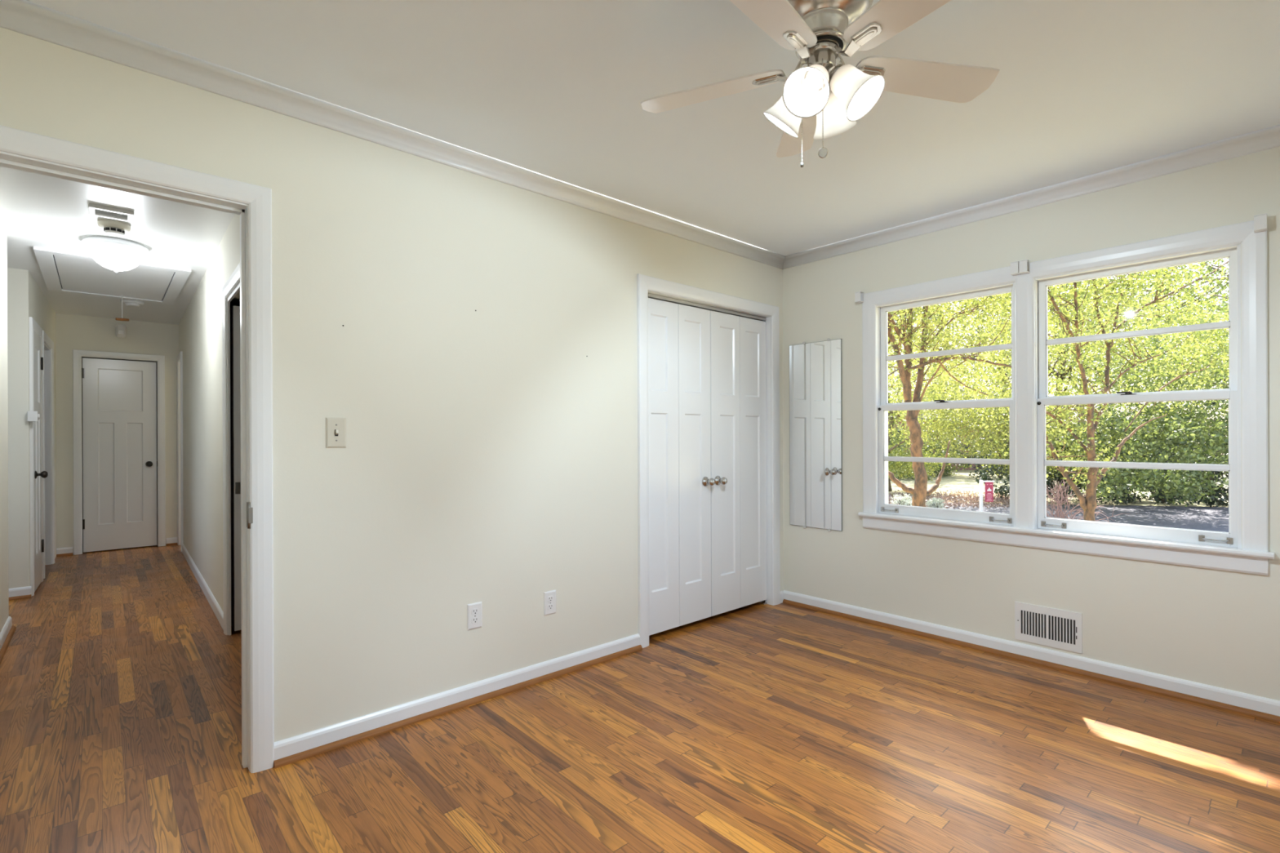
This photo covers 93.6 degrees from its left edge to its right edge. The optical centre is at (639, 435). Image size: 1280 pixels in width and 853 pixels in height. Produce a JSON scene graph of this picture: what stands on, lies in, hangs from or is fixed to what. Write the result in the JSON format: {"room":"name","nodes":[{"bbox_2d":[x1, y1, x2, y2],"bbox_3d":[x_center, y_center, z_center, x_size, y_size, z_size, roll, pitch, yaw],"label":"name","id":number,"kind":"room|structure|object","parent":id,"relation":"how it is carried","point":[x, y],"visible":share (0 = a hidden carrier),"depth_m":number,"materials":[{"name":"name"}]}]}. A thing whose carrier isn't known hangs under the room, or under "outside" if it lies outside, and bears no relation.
{"room":"empty bedroom","nodes":[
{"label":"empty bedroom","id":0,"kind":"room"},
{"bbox_2d":[0,222,8,632],"bbox_3d":[-3.046,-0.019,2.662,0.120,2.440,2.768,0,0,-42],"label":"wall","id":1,"kind":"structure","parent":0,"point":[4,573],"depth_m":3.57,"materials":[{"name":"white paint"}]},
{"bbox_2d":[0,616,16,663],"bbox_3d":[-2.985,1.159,2.713,0.032,0.082,2.768,0,0,-42],"label":"baseboard","id":2,"kind":"structure","parent":1,"relation":"attached to","point":[6,633],"depth_m":3.48,"materials":[{"name":"white paint"}]},
{"bbox_2d":[7,267,56,588],"bbox_3d":[-5.289,-0.012,5.257,0.120,2.440,2.135,0,0,-40],"label":"wall","id":3,"kind":"structure","parent":0,"point":[25,299],"depth_m":4.45,"materials":[{"name":"white paint"}]},
{"bbox_2d":[27,411,39,421],"bbox_3d":[-4.523,-0.144,4.482,0.064,0.076,0.043,0,0,-42],"label":"thermostat","id":4,"kind":"object","parent":3,"relation":"attached to","point":[32,415],"visible":1,"depth_m":4.46,"materials":[{"name":"white plastic"}]},
{"bbox_2d":[29,316,43,595],"bbox_3d":[-4.818,0.159,4.721,0.129,2.098,0.631,0,0,-40],"label":"door frame","id":5,"kind":"structure","parent":3,"relation":"attached to","point":[33,326],"depth_m":4.52,"materials":[{"name":"white paint"}]},
{"bbox_2d":[33,330,48,591],"bbox_3d":[-4.766,0.194,4.772,0.108,2.000,0.480,0,0,-42],"label":"door","id":6,"kind":"structure","parent":3,"relation":"in","point":[37,360],"depth_m":4.76,"materials":[{"name":"white paint"}]},
{"bbox_2d":[42,330,54,578],"bbox_3d":[-5.353,0.160,5.349,0.139,2.097,0.841,0,0,-40],"label":"door frame","id":7,"kind":"structure","parent":3,"relation":"attached to","point":[48,427],"depth_m":5.63,"materials":[{"name":"white paint"}]},
{"bbox_2d":[55,312,178,555],"bbox_3d":[-5.544,-0.011,6.378,1.305,2.440,0.120,0,0,-42],"label":"wall","id":8,"kind":"structure","parent":0,"point":[79,332],"depth_m":6.22,"materials":[{"name":"white paint"}]},
{"bbox_2d":[56,546,72,556],"bbox_3d":[-5.792,1.169,6.050,0.120,0.082,0.032,0,0,-42],"label":"baseboard","id":9,"kind":"structure","parent":8,"relation":"attached to","point":[68,551],"depth_m":6.05,"materials":[{"name":"white paint"}]},
{"bbox_2d":[72,349,165,555],"bbox_3d":[-5.513,0.167,6.380,0.735,2.085,0.119,0,0,-42],"label":"door frame","id":10,"kind":"structure","parent":8,"relation":"attached to","point":[77,355],"depth_m":6.24,"materials":[{"name":"white paint"}]},
{"bbox_2d":[81,357,157,552],"bbox_3d":[-5.482,0.199,6.349,0.619,1.996,0.106,0,0,-42],"label":"door","id":11,"kind":"structure","parent":8,"relation":"in","point":[119,397],"depth_m":6.35,"materials":[{"name":"white paint"}]},
{"bbox_2d":[115,324,126,337],"bbox_3d":[-5.468,-1.103,6.329,0.086,0.138,0.090,0,0,-42],"label":"sensor","id":12,"kind":"object","parent":8,"relation":"attached to","point":[121,330],"visible":1,"depth_m":6.30,"materials":[{"name":"white plastic"}]},
{"bbox_2d":[165,537,177,546],"bbox_3d":[-5.151,1.166,6.625,0.116,0.082,0.032,0,0,-42],"label":"baseboard","id":13,"kind":"structure","parent":8,"relation":"attached to","point":[169,541],"depth_m":6.62,"materials":[{"name":"white paint"}]},
{"bbox_2d":[178,213,239,612],"bbox_3d":[-3.228,-0.019,4.588,0.140,2.440,5.882,0,0,-41],"label":"wall","id":14,"kind":"structure","parent":0,"point":[200,326],"depth_m":4.53,"materials":[{"name":"white paint"}]},
{"bbox_2d":[176,351,183,551],"bbox_3d":[-4.891,0.165,6.501,0.170,2.082,0.570,0,0,-42],"label":"door frame","id":15,"kind":"structure","parent":14,"relation":"attached to","point":[180,357],"depth_m":6.62,"materials":[{"name":"white paint"}]},
{"bbox_2d":[182,543,223,630],"bbox_3d":[-3.633,1.161,4.946,0.014,0.082,3.391,0,0,-41],"label":"baseboard","id":16,"kind":"structure","parent":14,"relation":"attached to","point":[218,611],"depth_m":4.49,"materials":[{"name":"white paint"}]},
{"bbox_2d":[222,262,239,635],"bbox_3d":[-2.171,0.148,3.350,0.159,2.097,0.940,0,0,-41],"label":"door frame","id":17,"kind":"structure","parent":14,"relation":"attached to","point":[230,289],"depth_m":3.61,"materials":[{"name":"white paint"}]},
{"bbox_2d":[230,301,241,631],"bbox_3d":[-2.723,0.164,3.981,0.088,2.070,0.887,0,0,-41],"label":"door","id":18,"kind":"structure","parent":14,"relation":"in","point":[235,393],"depth_m":3.65,"materials":[{"name":"white paint"}]},
{"bbox_2d":[0,26,783,742],"bbox_3d":[-0.665,-0.029,2.858,4.426,2.440,0.120,0,0,-42],"label":"wall","id":19,"kind":"structure","parent":0,"point":[487,459],"depth_m":2.53,"materials":[{"name":"white paint"}]},
{"bbox_2d":[0,124,274,773],"bbox_3d":[-1.714,0.154,1.916,0.916,2.084,0.158,0,0,-42],"label":"door frame","id":20,"kind":"structure","parent":19,"relation":"attached to","point":[20,149],"depth_m":2.13,"materials":[{"name":"white paint"}]},
{"bbox_2d":[325,417,346,448],"bbox_3d":[-1.168,-0.011,2.314,0.072,0.116,0.018,0,0,-42],"label":"light switch","id":21,"kind":"object","parent":19,"relation":"attached to","point":[335,428],"visible":1,"depth_m":2.31,"materials":[{"name":"beige plastic"}]},
{"bbox_2d":[0,0,784,269],"bbox_3d":[-0.564,-1.215,2.829,4.306,0.068,0.064,0,0,-42],"label":"crown molding","id":22,"kind":"structure","parent":19,"relation":"attached to","point":[25,17],"depth_m":2.24,"materials":[{"name":"white paint"}]},
{"bbox_2d":[273,633,642,768],"bbox_3d":[-0.658,1.151,2.759,1.777,0.082,0.032,0,0,-42],"label":"baseboard","id":23,"kind":"structure","parent":19,"relation":"attached to","point":[287,751],"depth_m":2.57,"materials":[{"name":"white paint"}]},
{"bbox_2d":[466,601,482,630],"bbox_3d":[-0.742,0.811,2.701,0.070,0.115,0.007,0,0,-42],"label":"wall outlet","id":24,"kind":"object","parent":19,"relation":"attached to","point":[473,610],"visible":1,"depth_m":2.70,"materials":[{"name":"white plastic"}]},
{"bbox_2d":[471,617,478,624],"bbox_3d":[-0.741,0.830,2.700,0.033,0.029,0.003,0,0,-42],"label":"receptacle","id":25,"kind":"object","parent":24,"relation":"attached to","point":[474,620],"depth_m":2.70,"materials":[{"name":"white plastic"}]},
{"bbox_2d":[471,608,478,615],"bbox_3d":[-0.741,0.791,2.700,0.033,0.029,0.003,0,0,-42],"label":"receptacle","id":26,"kind":"object","parent":24,"relation":"attached to","point":[474,611],"depth_m":2.70,"materials":[{"name":"white plastic"}]},
{"bbox_2d":[543,590,555,616],"bbox_3d":[-0.443,0.827,2.969,0.070,0.115,0.007,0,0,-42],"label":"wall outlet","id":27,"kind":"object","parent":19,"relation":"attached to","point":[549,597],"visible":1,"depth_m":2.96,"materials":[{"name":"white plastic"}]},
{"bbox_2d":[547,603,553,610],"bbox_3d":[-0.442,0.846,2.967,0.033,0.029,0.003,0,0,-42],"label":"receptacle","id":28,"kind":"object","parent":27,"relation":"attached to","point":[550,606],"depth_m":2.97,"materials":[{"name":"white plastic"}]},
{"bbox_2d":[547,595,553,602],"bbox_3d":[-0.442,0.807,2.967,0.033,0.029,0.003,0,0,-42],"label":"receptacle","id":29,"kind":"object","parent":27,"relation":"attached to","point":[550,598],"depth_m":2.97,"materials":[{"name":"white plastic"}]},
{"bbox_2d":[648,297,766,635],"bbox_3d":[0.466,0.194,3.821,1.171,1.985,0.106,0,0,-42],"label":"door","id":30,"kind":"structure","parent":19,"relation":"in","point":[707,427],"depth_m":3.79,"materials":[{"name":"white paint"}]},
{"bbox_2d":[636,273,780,648],"bbox_3d":[0.446,0.141,3.842,1.325,2.092,0.139,0,0,-42],"label":"door frame","id":31,"kind":"structure","parent":19,"relation":"attached to","point":[647,286],"depth_m":3.75,"materials":[{"name":"white paint"}]},
{"bbox_2d":[780,591,783,603],"bbox_3d":[0.998,1.143,4.257,0.048,0.082,0.014,0,0,-42],"label":"baseboard","id":32,"kind":"structure","parent":19,"relation":"attached to","point":[781,592],"depth_m":4.26,"materials":[{"name":"white paint"}]},
{"bbox_2d":[0,544,1279,852],"bbox_3d":[-2.073,1.216,3.624,5.546,0.040,10.030,0,0,-42],"label":"floor","id":33,"kind":"structure","parent":0,"point":[757,727],"depth_m":2.24,"materials":[{"name":"brown wood"}]},
{"bbox_2d":[0,0,1279,324],"bbox_3d":[-2.034,-1.269,3.667,5.676,0.050,10.030,0,0,-42],"label":"ceiling","id":34,"kind":"structure","parent":0,"point":[556,89],"depth_m":2.24,"materials":[{"name":"white paint"}]},
{"bbox_2d":[88,203,133,222],"bbox_3d":[-2.921,-1.230,3.321,0.189,0.020,0.160,0,0,-42],"label":"ceiling vent","id":35,"kind":"object","parent":34,"relation":"in","point":[95,210],"visible":1,"depth_m":3.31,"materials":[{"name":"white metal"}]},
{"bbox_2d":[33,246,191,320],"bbox_3d":[-4.151,-1.117,4.757,0.834,0.238,1.500,0,0,-42],"label":"attic hatch","id":36,"kind":"object","parent":34,"relation":"attached to","point":[76,273],"visible":0.98,"depth_m":4.67,"materials":[{"name":"white paint"}]},
{"bbox_2d":[97,218,130,235],"bbox_3d":[-3.070,-1.209,3.510,0.148,0.062,0.148,0,0,-42],"label":"smoke detector","id":37,"kind":"object","parent":34,"relation":"attached to","point":[112,227],"visible":1,"depth_m":3.47,"materials":[{"name":"beige plastic"}]},
{"bbox_2d":[80,235,149,272],"bbox_3d":[-3.380,-1.147,3.877,0.336,0.184,0.336,0,0,-42],"label":"hall ceiling light","id":38,"kind":"object","parent":34,"relation":"attached to","point":[115,254],"visible":1,"depth_m":3.79,"materials":[{"name":"white glass"}]},
{"bbox_2d":[120,299,143,306],"bbox_3d":[-4.663,-1.212,5.520,0.164,0.045,0.164,0,0,-42],"label":"smoke detector","id":39,"kind":"object","parent":34,"relation":"attached to","point":[129,303],"visible":0.95,"depth_m":5.48,"materials":[{"name":"white plastic"}]},
{"bbox_2d":[640,0,999,167],"bbox_3d":[0.486,-0.989,1.620,1.007,0.528,1.020,0,0,-42],"label":"ceiling fan","id":40,"kind":"object","parent":34,"relation":"hanging from","point":[820,100],"visible":1,"depth_m":1.61,"materials":[{"name":"beige wood"}]},
{"bbox_2d":[804,70,825,90],"bbox_3d":[0.476,-0.963,1.617,0.055,0.054,0.059,0,0,-42],"label":"bulb","id":41,"kind":"object","parent":40,"relation":"attached to","point":[820,81],"depth_m":1.60,"materials":[{"name":"white glass"}]},
{"bbox_2d":[828,64,844,84],"bbox_3d":[0.535,-0.971,1.627,0.060,0.052,0.065,0,0,-42],"label":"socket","id":42,"kind":"object","parent":40,"relation":"attached to","point":[836,73],"depth_m":1.60,"materials":[{"name":"white glass"}]},
{"bbox_2d":[888,293,1102,468],"bbox_3d":[7.726,-1.660,15.149,5.642,6.863,5.549,0,0,2],"label":"tree","id":43,"kind":"object","parent":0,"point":[973,425],"visible":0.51,"depth_m":14.23,"materials":[{"name":"green plant"}]},
{"bbox_2d":[782,146,1279,701],"bbox_3d":[2.168,-0.040,3.142,0.170,2.440,3.482,0,0,-42],"label":"wall","id":44,"kind":"structure","parent":0,"point":[1211,627],"depth_m":3.07,"materials":[{"name":"white paint"}]},
{"bbox_2d":[789,337,842,531],"bbox_3d":[1.190,-0.004,4.093,0.016,1.292,0.400,0,0,-42],"label":"wall mirror","id":45,"kind":"object","parent":44,"relation":"attached to","point":[815,455],"visible":1,"depth_m":4.08,"materials":[{"name":"silver mirror"}]},
{"bbox_2d":[875,281,1016,526],"bbox_3d":[1.813,-0.161,3.558,0.200,1.325,0.785,0,0,-42],"label":"window","id":46,"kind":"structure","parent":44,"relation":"in","point":[883,406],"depth_m":3.54,"materials":[{"name":"white paint"}]},
{"bbox_2d":[782,590,1279,723],"bbox_3d":[2.098,1.140,3.074,0.032,0.082,3.240,0,0,-42],"label":"baseboard","id":47,"kind":"structure","parent":44,"relation":"attached to","point":[1252,705],"depth_m":3.03,"materials":[{"name":"white paint"}]},
{"bbox_2d":[782,124,1279,269],"bbox_3d":[2.076,-1.225,3.063,0.064,0.068,3.242,0,0,-42],"label":"crown molding","id":48,"kind":"structure","parent":44,"relation":"attached to","point":[1268,138],"depth_m":3.01,"materials":[{"name":"white paint"}]},
{"bbox_2d":[1014,601,1082,653],"bbox_3d":[2.100,0.983,3.096,0.018,0.199,0.294,0,0,-42],"label":"air vent","id":49,"kind":"object","parent":44,"relation":"in","point":[1059,628],"visible":1,"depth_m":3.09,"materials":[{"name":"white metal"}]},
{"bbox_2d":[857,220,1275,575],"bbox_3d":[2.083,-0.159,3.223,0.247,1.491,1.820,0,0,-42],"label":"window","id":50,"kind":"structure","parent":44,"relation":"in","point":[1233,538],"depth_m":2.87,"materials":[{"name":"white paint"}]},
{"bbox_2d":[854,291,863,302],"bbox_3d":[1.393,-0.878,3.812,0.047,0.064,0.038,0,0,-42],"label":"bracket","id":51,"kind":"object","parent":50,"relation":"attached to","point":[859,296],"visible":1,"depth_m":3.81,"materials":[{"name":"white plastic"}]},
{"bbox_2d":[1010,261,1021,275],"bbox_3d":[1.976,-0.880,3.161,0.047,0.064,0.038,0,0,-42],"label":"bracket","id":52,"kind":"object","parent":50,"relation":"attached to","point":[1014,265],"visible":0.88,"depth_m":3.15,"materials":[{"name":"white plastic"}]},
{"bbox_2d":[1018,259,1030,274],"bbox_3d":[2.003,-0.880,3.131,0.047,0.064,0.038,0,0,-42],"label":"bracket","id":53,"kind":"object","parent":50,"relation":"attached to","point":[1024,265],"visible":1,"depth_m":3.12,"materials":[{"name":"white plastic"}]},
{"bbox_2d":[1253,213,1267,232],"bbox_3d":[2.575,-0.882,2.494,0.047,0.064,0.038,0,0,-42],"label":"bracket","id":54,"kind":"object","parent":50,"relation":"attached to","point":[1260,224],"visible":1,"depth_m":2.48,"materials":[{"name":"white plastic"}]},
{"bbox_2d":[1052,292,1230,506],"bbox_3d":[11.708,-1.149,12.898,5.877,5.803,5.150,0,0,6],"label":"broad tree","id":55,"kind":"object","parent":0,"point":[1193,429],"visible":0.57,"depth_m":12.20,"materials":[{"name":"green plant"}]},
{"bbox_3d":[-4.794,-0.013,3.532,1.380,2.440,1.340,0,0,-42],"label":"wall","id":56,"kind":"structure","parent":0,"visible":0},
{"bbox_2d":[8,586,31,600],"bbox_3d":[-5.053,1.167,4.013,1.390,0.082,0.032,0,0,-42],"label":"baseboard","id":57,"kind":"structure","parent":56,"relation":"attached to","point":[22,593],"depth_m":4.44,"materials":[{"name":"white paint"}]},
{"label":"outside","id":58,"kind":"structure","parent":0,"visible":0},
{"bbox_2d":[888,459,1228,506],"bbox_3d":[17.080,1.762,28.752,56.184,0.100,100.000,0,0,-42],"label":"yard","id":59,"kind":"structure","parent":58,"point":[962,482],"depth_m":20.37,"materials":[{"name":"grey concrete"}]},
{"bbox_2d":[888,368,900,376],"bbox_3d":[2.635,-1.039,6.815,2.934,5.803,6.344,0,0,-26],"label":"shade tree","id":60,"kind":"object","parent":59,"relation":"on","point":[894,371],"visible":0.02,"depth_m":7.70,"materials":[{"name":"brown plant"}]},
{"bbox_2d":[888,396,925,473],"bbox_3d":[9.856,-0.460,30.000,5.500,4.400,7.000,0,0,0],"label":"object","id":61,"kind":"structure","parent":59,"relation":"on","point":[900,423],"depth_m":27.00,"materials":[{"name":"green"}]},
{"bbox_2d":[888,427,945,480],"bbox_3d":[10.380,0.672,24.080,3.424,2.218,3.023,0,0,13],"label":"evergreen shrub","id":62,"kind":"object","parent":59,"relation":"on","point":[893,437],"visible":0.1,"depth_m":23.46,"materials":[{"name":"green plant"}]},
{"bbox_2d":[888,302,976,429],"bbox_3d":[10.273,-4.251,26.137,8.272,12.021,8.158,0,0,-42],"label":"tree","id":63,"kind":"object","parent":59,"relation":"on","point":[896,428],"visible":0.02,"depth_m":25.28,"materials":[{"name":"green plant"}]},
{"bbox_2d":[888,317,989,491],"bbox_3d":[7.916,-2.681,19.138,5.282,8.924,4.989,0,0,-42],"label":"trees","id":64,"kind":"object","parent":59,"relation":"on","point":[901,467],"visible":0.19,"depth_m":18.34,"materials":[{"name":"green plant"}]},
{"bbox_2d":[922,433,972,476],"bbox_3d":[12.923,0.810,26.023,2.804,1.912,2.726,0,0,-25],"label":"evergreen shrub","id":65,"kind":"object","parent":59,"relation":"on","point":[958,452],"visible":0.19,"depth_m":25.56,"materials":[{"name":"green plant"}]},
{"bbox_2d":[888,297,1008,452],"bbox_3d":[14.665,-5.349,29.852,8.999,14.192,9.439,0,0,-13],"label":"tree","id":66,"kind":"object","parent":59,"relation":"on","point":[983,298],"visible":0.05,"depth_m":29.50,"materials":[{"name":"green plant"}]},
{"bbox_2d":[888,489,1009,508],"bbox_3d":[8.820,1.719,16.499,4.801,0.086,6.210,0,0,21],"label":"fallen leaves","id":67,"kind":"object","parent":59,"relation":"on","point":[952,497],"visible":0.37,"depth_m":16.16,"materials":[{"name":"brown plant"}]},
{"bbox_2d":[888,496,1009,502],"bbox_3d":[8.403,1.746,16.477,4.469,0.006,1.497,0,0,12],"label":"mulch bed","id":68,"kind":"object","parent":59,"relation":"on","point":[889,496],"visible":0.07,"depth_m":16.64,"materials":[{"name":"brown soil"}]},
{"bbox_2d":[890,493,911,505],"bbox_3d":[6.355,1.580,14.592,0.509,0.376,0.517,0,0,21],"label":"flowering mum","id":69,"kind":"object","parent":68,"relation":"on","point":[900,500],"visible":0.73,"depth_m":14.55,"materials":[{"name":"white plant"}]},
{"bbox_2d":[904,498,911,506],"bbox_3d":[6.338,1.614,13.999,0.433,0.307,0.395,0,0,-42],"label":"flowering mum","id":70,"kind":"object","parent":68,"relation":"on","point":[908,503],"visible":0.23,"depth_m":13.98,"materials":[{"name":"white plant"}]},
{"bbox_2d":[925,497,946,508],"bbox_3d":[7.050,1.614,14.299,0.492,0.304,0.451,0,0,-42],"label":"flowering mum","id":71,"kind":"object","parent":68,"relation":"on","point":[933,503],"visible":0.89,"depth_m":14.24,"materials":[{"name":"white plant"}]},
{"bbox_2d":[902,388,1049,470],"bbox_3d":[17.193,-0.440,33.000,7.000,4.300,7.000,0,0,0],"label":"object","id":72,"kind":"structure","parent":59,"relation":"on","point":[956,466],"depth_m":30.00,"materials":[{"name":"green plant"}]},
{"bbox_2d":[958,431,1008,478],"bbox_3d":[14.457,0.767,23.993,3.200,1.993,3.461,0,0,8],"label":"evergreen shrub","id":73,"kind":"object","parent":59,"relation":"on","point":[966,447],"visible":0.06,"depth_m":24.07,"materials":[{"name":"green plant"}]},
{"bbox_2d":[979,480,994,511],"bbox_3d":[6.931,1.321,12.001,0.284,0.874,0.048,0,0,0],"label":"sign","id":74,"kind":"object","parent":59,"relation":"on","point":[988,484],"visible":0.9,"depth_m":11.99,"materials":[{"name":"red metal"}]},
{"bbox_2d":[888,280,1104,506],"bbox_3d":[4.647,-1.383,9.320,5.000,6.706,4.295,0,0,3],"label":"tree","id":75,"kind":"object","parent":59,"relation":"on","point":[920,491],"visible":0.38,"depth_m":8.98,"materials":[{"name":"green plant"}]},
{"bbox_2d":[913,274,1136,466],"bbox_3d":[16.792,-4.282,26.922,8.582,12.020,8.573,0,0,24],"label":"tree","id":76,"kind":"object","parent":59,"relation":"on","point":[973,315],"visible":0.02,"depth_m":26.60,"materials":[{"name":"green plant"}]},
{"bbox_2d":[965,424,1164,504],"bbox_3d":[10.933,0.711,15.685,3.715,2.097,4.382,0,0,-42],"label":"evergreen shrub","id":77,"kind":"object","parent":59,"relation":"on","point":[1001,490],"visible":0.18,"depth_m":15.45,"materials":[{"name":"green plant"}]},
{"bbox_2d":[1046,479,1130,521],"bbox_3d":[8.118,1.475,11.516,1.526,1.308,1.528,0,0,13],"label":"bush","id":78,"kind":"object","parent":59,"relation":"on","point":[1059,506],"visible":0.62,"depth_m":11.47,"materials":[{"name":"brown plant"}]},
{"bbox_2d":[949,265,1228,501],"bbox_3d":[11.705,-2.077,15.867,7.306,7.658,6.937,0,0,-38],"label":"tree","id":79,"kind":"object","parent":59,"relation":"on","point":[1064,362],"visible":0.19,"depth_m":15.08,"materials":[{"name":"green plant"}]},
{"bbox_2d":[992,265,1197,430],"bbox_3d":[22.434,-5.577,30.897,9.428,14.566,9.710,0,0,-23],"label":"tree","id":80,"kind":"object","parent":59,"relation":"on","point":[1083,408],"visible":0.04,"depth_m":30.13,"materials":[{"name":"green plant"}]},
{"bbox_2d":[977,260,1229,520],"bbox_3d":[7.559,-1.348,9.420,5.261,6.630,4.308,0,0,-39],"label":"tree","id":81,"kind":"object","parent":59,"relation":"on","point":[1088,504],"visible":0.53,"depth_m":9.25,"materials":[{"name":"green plant"}]},
{"bbox_2d":[1046,403,1190,496],"bbox_3d":[13.431,0.275,17.479,4.498,2.984,4.254,0,0,7],"label":"evergreen shrub","id":82,"kind":"object","parent":59,"relation":"on","point":[1108,403],"visible":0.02,"depth_m":17.16,"materials":[{"name":"green plant"}]},
{"bbox_2d":[1049,258,1228,434],"bbox_3d":[23.907,-4.284,28.005,9.638,11.983,9.748,0,0,-5],"label":"tree","id":83,"kind":"object","parent":59,"relation":"on","point":[1211,270],"visible":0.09,"depth_m":26.49,"materials":[{"name":"green plant"}]},
{"bbox_2d":[1070,414,1229,506],"bbox_3d":[13.328,0.591,15.401,4.221,2.341,3.971,0,0,37],"label":"evergreen shrub","id":84,"kind":"object","parent":59,"relation":"on","point":[1221,501],"visible":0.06,"depth_m":14.69,"materials":[{"name":"green plant"}]},
{"bbox_2d":[1113,257,1229,416],"bbox_3d":[26.154,-4.349,25.849,8.578,12.060,9.277,0,0,-7],"label":"tree","id":85,"kind":"object","parent":59,"relation":"on","point":[1213,268],"visible":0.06,"depth_m":26.74,"materials":[{"name":"green plant"}]},
{"bbox_2d":[1123,400,1228,506],"bbox_3d":[14.346,0.394,14.534,4.750,2.700,5.003,0,0,-1],"label":"evergreen shrub","id":86,"kind":"object","parent":59,"relation":"on","point":[1156,497],"visible":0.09,"depth_m":14.42,"materials":[{"name":"green plant"}]},
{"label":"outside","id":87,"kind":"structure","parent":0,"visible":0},
{"bbox_2d":[888,500,1228,532],"bbox_3d":[14.979,1.731,10.651,21.558,0.030,7.424,0,0,13],"label":"street","id":88,"kind":"structure","parent":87,"point":[1203,518],"depth_m":13.04,"materials":[{"name":"grey asphalt"}]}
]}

